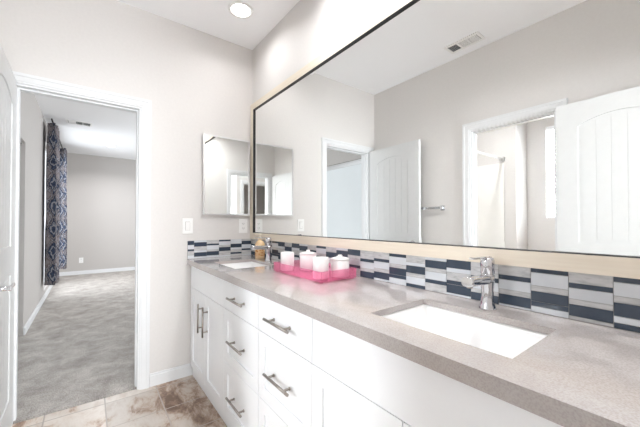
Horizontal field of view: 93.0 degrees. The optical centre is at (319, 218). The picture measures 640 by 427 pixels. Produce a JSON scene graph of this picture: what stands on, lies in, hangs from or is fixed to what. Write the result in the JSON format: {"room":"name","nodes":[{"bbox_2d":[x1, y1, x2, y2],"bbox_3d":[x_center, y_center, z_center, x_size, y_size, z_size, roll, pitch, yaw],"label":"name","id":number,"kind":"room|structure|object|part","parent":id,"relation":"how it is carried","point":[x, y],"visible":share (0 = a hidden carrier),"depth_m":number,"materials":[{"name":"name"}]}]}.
{"room":"bathroom","nodes":[
{"label":"bathroom","id":0,"kind":"room"},
{"bbox_2d":[18,92,49,335],"bbox_3d":[-3.962,-0.125,4.217,0.120,2.760,6.180,1,-1,-37],"label":"wall","id":1,"kind":"structure","parent":0,"point":[33,132],"depth_m":3.58,"materials":[{"name":"paint"}]},
{"bbox_2d":[23,285,52,334],"bbox_3d":[-4.454,1.217,4.960,0.014,0.092,4.378,1,-1,-37],"label":"baseboard","id":2,"kind":"structure","parent":1,"relation":"attached to","point":[33,315],"depth_m":3.84,"materials":[{"name":"white paint"}]},
{"bbox_2d":[44,148,46,276],"bbox_3d":[-4.750,-0.034,5.238,0.040,2.300,1.600,1,-1,-37],"label":"window","id":3,"kind":"structure","parent":1,"relation":"in","point":[45,148],"depth_m":5.13,"materials":[{"name":"white paint"}]},
{"bbox_3d":[-4.718,-1.405,5.423,0.114,0.066,2.670,1,-1,-37],"label":"curtain rod","id":4,"kind":"object","parent":1,"relation":"attached to","visible":0},
{"bbox_2d":[44,123,59,284],"bbox_3d":[-4.080,-0.213,4.632,0.165,2.385,0.520,1,-1,-37],"label":"curtain","id":5,"kind":"object","parent":4,"relation":"hanging from","point":[52,225],"visible":1,"depth_m":4.47,"materials":[{"name":"fabric"}]},
{"bbox_2d":[59,148,66,268],"bbox_3d":[-5.204,-0.196,6.149,0.151,2.385,0.523,1,-1,-37],"label":"curtain","id":6,"kind":"object","parent":4,"relation":"hanging from","point":[63,152],"visible":0.84,"depth_m":6.00,"materials":[{"name":"fabric"}]},
{"bbox_2d":[59,153,135,271],"bbox_3d":[-3.905,-0.078,8.203,5.030,2.760,0.100,1,-1,-37],"label":"wall","id":7,"kind":"structure","parent":0,"point":[101,191],"depth_m":7.17,"materials":[{"name":"paint"}]},
{"bbox_2d":[59,267,134,275],"bbox_3d":[-3.858,1.255,8.152,4.796,0.092,0.014,1,-1,-37],"label":"baseboard","id":8,"kind":"structure","parent":7,"relation":"attached to","point":[123,268],"depth_m":7.09,"materials":[{"name":"white paint"}]},
{"bbox_2d":[12,270,226,426],"bbox_3d":[-1.139,1.280,3.193,6.660,0.088,11.200,1,-1,-37],"label":"floor","id":9,"kind":"structure","parent":0,"point":[77,349],"depth_m":2.43,"materials":[{"name":"grey carpet"}]},
{"bbox_2d":[191,266,226,423],"bbox_3d":[-0.609,0.796,2.240,0.550,0.874,0.751,1,-1,-37],"label":"vanity cabinet","id":10,"kind":"object","parent":9,"relation":"on","point":[207,290],"visible":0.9,"depth_m":2.03,"materials":[{"name":"white paint"}]},
{"bbox_3d":[-0.895,0.840,2.240,0.019,0.612,0.363,1,-1,-37],"label":"door","id":11,"kind":"part","parent":10,"relation":"part of","materials":[{"name":"white paint"}]},
{"bbox_3d":[-0.840,0.697,2.123,0.038,0.200,0.015,1,-1,-37],"label":"handle","id":12,"kind":"part","parent":10,"relation":"part of","materials":[{"name":"silver metal"}]},
{"bbox_3d":[-0.773,0.696,2.035,0.038,0.200,0.015,1,-1,-37],"label":"handle","id":13,"kind":"part","parent":10,"relation":"part of","materials":[{"name":"silver metal"}]},
{"bbox_3d":[-0.673,0.837,1.948,0.019,0.612,0.363,1,-1,-37],"label":"door","id":14,"kind":"part","parent":10,"relation":"part of","materials":[{"name":"white paint"}]},
{"bbox_2d":[223,280,258,426],"bbox_3d":[-0.241,0.790,1.756,0.550,0.874,0.464,1,-1,-37],"label":"drawers","id":15,"kind":"object","parent":9,"relation":"on","point":[241,305],"visible":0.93,"depth_m":1.59,"materials":[{"name":"white paint"}]},
{"bbox_3d":[-0.445,0.987,1.598,0.038,0.015,0.200,1,-1,-37],"label":"handle","id":16,"kind":"part","parent":15,"relation":"part of","materials":[{"name":"silver metal"}]},
{"bbox_3d":[-0.445,0.680,1.602,0.038,0.015,0.200,1,-1,-37],"label":"handle","id":17,"kind":"part","parent":15,"relation":"part of","materials":[{"name":"silver metal"}]},
{"bbox_3d":[-0.445,0.441,1.605,0.038,0.015,0.200,1,-1,-37],"label":"handle","id":18,"kind":"part","parent":15,"relation":"part of","materials":[{"name":"silver metal"}]},
{"bbox_3d":[-0.422,0.987,1.616,0.019,0.304,0.462,1,-1,-37],"label":"drawer","id":19,"kind":"part","parent":15,"relation":"part of","materials":[{"name":"white paint"}]},
{"bbox_3d":[-0.422,0.680,1.619,0.019,0.305,0.462,1,-1,-37],"label":"drawer","id":20,"kind":"part","parent":15,"relation":"part of","materials":[{"name":"white paint"}]},
{"bbox_3d":[-0.422,0.442,1.622,0.019,0.165,0.462,1,-1,-37],"label":"drawer","id":21,"kind":"part","parent":15,"relation":"part of","materials":[{"name":"white paint"}]},
{"bbox_2d":[258,295,312,426],"bbox_3d":[0.030,0.786,1.399,0.550,0.874,0.429,1,-1,-37],"label":"drawers","id":22,"kind":"object","parent":9,"relation":"on","point":[285,334],"visible":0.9,"depth_m":1.24,"materials":[{"name":"white paint"}]},
{"bbox_3d":[-0.152,0.983,1.259,0.019,0.304,0.427,1,-1,-37],"label":"drawer","id":23,"kind":"part","parent":22,"relation":"part of","materials":[{"name":"white paint"}]},
{"bbox_3d":[-0.174,0.675,1.246,0.038,0.015,0.200,1,-1,-37],"label":"handle","id":24,"kind":"part","parent":22,"relation":"part of","materials":[{"name":"silver metal"}]},
{"bbox_3d":[-0.174,0.436,1.248,0.038,0.015,0.200,1,-1,-37],"label":"handle","id":25,"kind":"part","parent":22,"relation":"part of","materials":[{"name":"silver metal"}]},
{"bbox_3d":[-0.151,0.438,1.266,0.019,0.165,0.427,1,-1,-37],"label":"drawer","id":26,"kind":"part","parent":22,"relation":"part of","materials":[{"name":"white paint"}]},
{"bbox_2d":[312,318,562,426],"bbox_3d":[0.435,0.780,0.866,0.550,0.874,0.909,1,-1,-37],"label":"vanity cabinet","id":27,"kind":"object","parent":9,"relation":"on","point":[356,382],"visible":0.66,"depth_m":0.82,"materials":[{"name":"white paint"}]},
{"bbox_3d":[0.098,0.825,0.932,0.019,0.612,0.392,1,-1,-37],"label":"door","id":28,"kind":"part","parent":27,"relation":"part of","materials":[{"name":"white paint"}]},
{"bbox_3d":[0.337,0.822,0.618,0.019,0.612,0.392,1,-1,-37],"label":"door","id":29,"kind":"part","parent":27,"relation":"part of","materials":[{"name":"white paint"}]},
{"bbox_2d":[187,255,639,426],"bbox_3d":[-0.054,0.330,1.536,0.546,0.040,2.567,1,-1,-37],"label":"countertop","id":30,"kind":"structure","parent":27,"relation":"on","point":[581,374],"depth_m":0.74,"materials":[{"name":"beige stone"}]},
{"bbox_2d":[221,262,267,268],"bbox_3d":[-0.535,0.410,2.146,0.329,0.142,0.447,1,-1,-37],"label":"sink","id":31,"kind":"object","parent":30,"relation":"in","point":[241,264],"visible":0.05,"depth_m":2.33,"materials":[{"name":"white ceramic"}]},
{"bbox_2d":[255,233,264,258],"bbox_3d":[-0.486,0.221,2.452,0.081,0.200,0.078,1,-1,-37],"label":"soap bottle","id":32,"kind":"object","parent":30,"relation":"on","point":[259,254],"visible":0.93,"depth_m":2.42,"materials":[{"name":"brown"}]},
{"bbox_2d":[250,237,271,260],"bbox_3d":[-0.433,0.229,2.257,0.164,0.180,0.053,1,-1,-37],"label":"faucet","id":33,"kind":"object","parent":30,"relation":"on","point":[267,247],"visible":1,"depth_m":2.27,"materials":[{"name":"silver metal"}]},
{"bbox_3d":[-0.446,0.216,2.248,0.132,0.036,0.038,1,-1,-37],"label":"spout","id":34,"kind":"part","parent":33,"relation":"part of","materials":[{"name":"silver metal"}]},
{"bbox_2d":[381,304,547,358],"bbox_3d":[0.403,0.396,0.902,0.327,0.142,0.446,1,-1,-37],"label":"sink","id":35,"kind":"object","parent":30,"relation":"in","point":[509,341],"visible":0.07,"depth_m":1.01,"materials":[{"name":"white ceramic"}]},
{"bbox_2d":[461,256,496,310],"bbox_3d":[0.520,0.214,0.991,0.164,0.180,0.053,1,-1,-37],"label":"faucet","id":36,"kind":"object","parent":30,"relation":"on","point":[486,279],"visible":1,"depth_m":1.00,"materials":[{"name":"silver metal"}]},
{"bbox_3d":[0.507,0.202,0.981,0.132,0.036,0.038,1,-1,-37],"label":"spout","id":37,"kind":"part","parent":36,"relation":"part of","materials":[{"name":"silver metal"}]},
{"bbox_3d":[0.528,0.129,0.997,0.127,0.010,0.017,1,-1,-37],"label":"lever","id":38,"kind":"part","parent":36,"relation":"part of","materials":[{"name":"silver metal"}]},
{"bbox_3d":[-0.043,0.284,1.682,0.231,0.056,0.460,1,-1,-37],"label":"tray","id":39,"kind":"object","parent":30,"relation":"on","visible":0},
{"bbox_2d":[281,252,293,270],"bbox_3d":[-0.192,0.250,1.783,0.079,0.105,0.079,1,-1,-37],"label":"jar","id":40,"kind":"object","parent":39,"relation":"in","point":[287,258],"visible":1,"depth_m":1.75,"materials":[{"name":"white ceramic"}]},
{"bbox_2d":[300,250,316,270],"bbox_3d":[-0.071,0.245,1.806,0.100,0.117,0.100,1,-1,-37],"label":"jar","id":41,"kind":"object","parent":39,"relation":"in","point":[306,258],"visible":0.91,"depth_m":1.76,"materials":[{"name":"white ceramic"}]},
{"bbox_3d":[-0.071,0.198,1.807,0.100,0.025,0.100,1,-1,-37],"label":"lid","id":42,"kind":"part","parent":41,"relation":"part of","materials":[{"name":"white ceramic"}]},
{"bbox_2d":[313,256,328,279],"bbox_3d":[0.004,0.247,1.524,0.080,0.105,0.080,1,-1,-37],"label":"jar","id":43,"kind":"object","parent":39,"relation":"in","point":[320,263],"visible":1,"depth_m":1.49,"materials":[{"name":"white ceramic"}]},
{"bbox_2d":[331,254,348,277],"bbox_3d":[0.104,0.244,1.581,0.098,0.113,0.098,1,-1,-37],"label":"jar","id":44,"kind":"object","parent":39,"relation":"in","point":[339,265],"visible":1,"depth_m":1.54,"materials":[{"name":"white ceramic"}]},
{"bbox_3d":[0.104,0.200,1.581,0.098,0.025,0.098,1,-1,-37],"label":"lid","id":45,"kind":"part","parent":44,"relation":"part of","materials":[{"name":"white ceramic"}]},
{"bbox_2d":[0,0,251,380],"bbox_3d":[-1.275,-0.147,2.265,1.620,2.760,0.060,1,-1,-37],"label":"wall","id":46,"kind":"structure","parent":0,"point":[196,83],"depth_m":2.30,"materials":[{"name":"paint"}]},
{"bbox_2d":[0,44,15,426],"bbox_3d":[-1.604,0.197,1.516,0.159,2.030,0.696,1,-1,-39],"label":"door","id":47,"kind":"structure","parent":46,"relation":"in","point":[7,79],"depth_m":1.60,"materials":[{"name":"white paint"}]},
{"bbox_3d":[-1.424,0.310,1.369,0.062,0.064,0.147,1,-1,-39],"label":"handle","id":48,"kind":"part","parent":47,"relation":"part of","materials":[{"name":"silver metal"}]},
{"bbox_2d":[12,71,150,423],"bbox_3d":[-1.603,0.178,2.050,0.790,2.104,0.160,1,-1,-37],"label":"trim","id":49,"kind":"structure","parent":46,"relation":"attached to","point":[26,83],"depth_m":2.19,"materials":[{"name":"white paint"}]},
{"bbox_2d":[149,363,191,386],"bbox_3d":[-1.130,1.188,2.313,0.294,0.092,0.014,1,-1,-37],"label":"baseboard","id":50,"kind":"structure","parent":46,"relation":"attached to","point":[160,377],"depth_m":2.30,"materials":[{"name":"white paint"}]},
{"bbox_2d":[182,218,192,233],"bbox_3d":[-1.042,0.060,2.394,0.078,0.122,0.012,1,-1,-37],"label":"light switch","id":51,"kind":"object","parent":46,"relation":"attached to","point":[187,223],"visible":1,"depth_m":2.39,"materials":[{"name":"white plastic"}]},
{"bbox_2d":[187,239,250,258],"bbox_3d":[-0.830,0.251,2.555,0.536,0.142,0.008,1,-1,-37],"label":"tile backsplash","id":52,"kind":"structure","parent":46,"relation":"attached to","point":[231,247],"depth_m":2.53,"materials":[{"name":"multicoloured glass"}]},
{"bbox_2d":[202,133,249,215],"bbox_3d":[-0.789,-0.357,2.577,0.403,0.659,0.034,1,-1,-37],"label":"medicine cabinet","id":53,"kind":"object","parent":46,"relation":"attached to","point":[225,160],"visible":1,"depth_m":2.56,"materials":[{"name":"silver mirror"}]},
{"bbox_2d":[239,219,246,232],"bbox_3d":[-0.675,0.066,2.674,0.078,0.122,0.009,1,-1,-37],"label":"power outlet","id":54,"kind":"object","parent":46,"relation":"attached to","point":[242,222],"visible":1,"depth_m":2.67,"materials":[{"name":"white plastic"}]},
{"bbox_2d":[34,0,299,159],"bbox_3d":[-1.138,-1.566,3.227,6.660,0.100,11.200,1,-1,-37],"label":"ceiling","id":55,"kind":"structure","parent":0,"point":[212,17],"depth_m":2.66,"materials":[{"name":"paint"}]},
{"bbox_2d":[66,119,91,126],"bbox_3d":[-3.775,-1.495,4.765,0.320,0.008,0.200,1,-1,-37],"label":"ceiling vent","id":56,"kind":"object","parent":55,"relation":"in","point":[67,120],"visible":1,"depth_m":4.77,"materials":[{"name":"white plastic"}]},
{"bbox_2d":[228,1,253,18],"bbox_3d":[-0.580,-1.522,2.226,0.184,0.010,0.184,1,-1,-37],"label":"recessed light","id":57,"kind":"object","parent":55,"relation":"in","point":[239,9],"visible":1,"depth_m":2.21,"materials":[{"name":"white plastic"}]},
{"bbox_2d":[252,0,638,256],"bbox_3d":[0.899,-0.163,0.840,0.120,2.760,4.960,1,-1,-37],"label":"wall","id":58,"kind":"structure","parent":0,"point":[310,28],"depth_m":2.10,"materials":[{"name":"paint"}]},
{"bbox_2d":[250,0,639,278],"bbox_3d":[0.139,-0.427,1.727,0.022,1.192,2.488,1,-1,-37],"label":"wall mirror","id":59,"kind":"object","parent":58,"relation":"attached to","point":[504,125],"visible":1,"depth_m":1.17,"materials":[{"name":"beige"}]},
{"bbox_2d":[251,239,639,332],"bbox_3d":[0.161,0.241,1.700,0.008,0.142,2.568,1,-1,-37],"label":"tile backsplash","id":60,"kind":"structure","parent":58,"relation":"attached to","point":[610,301],"depth_m":1.03,"materials":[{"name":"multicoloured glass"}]}
]}

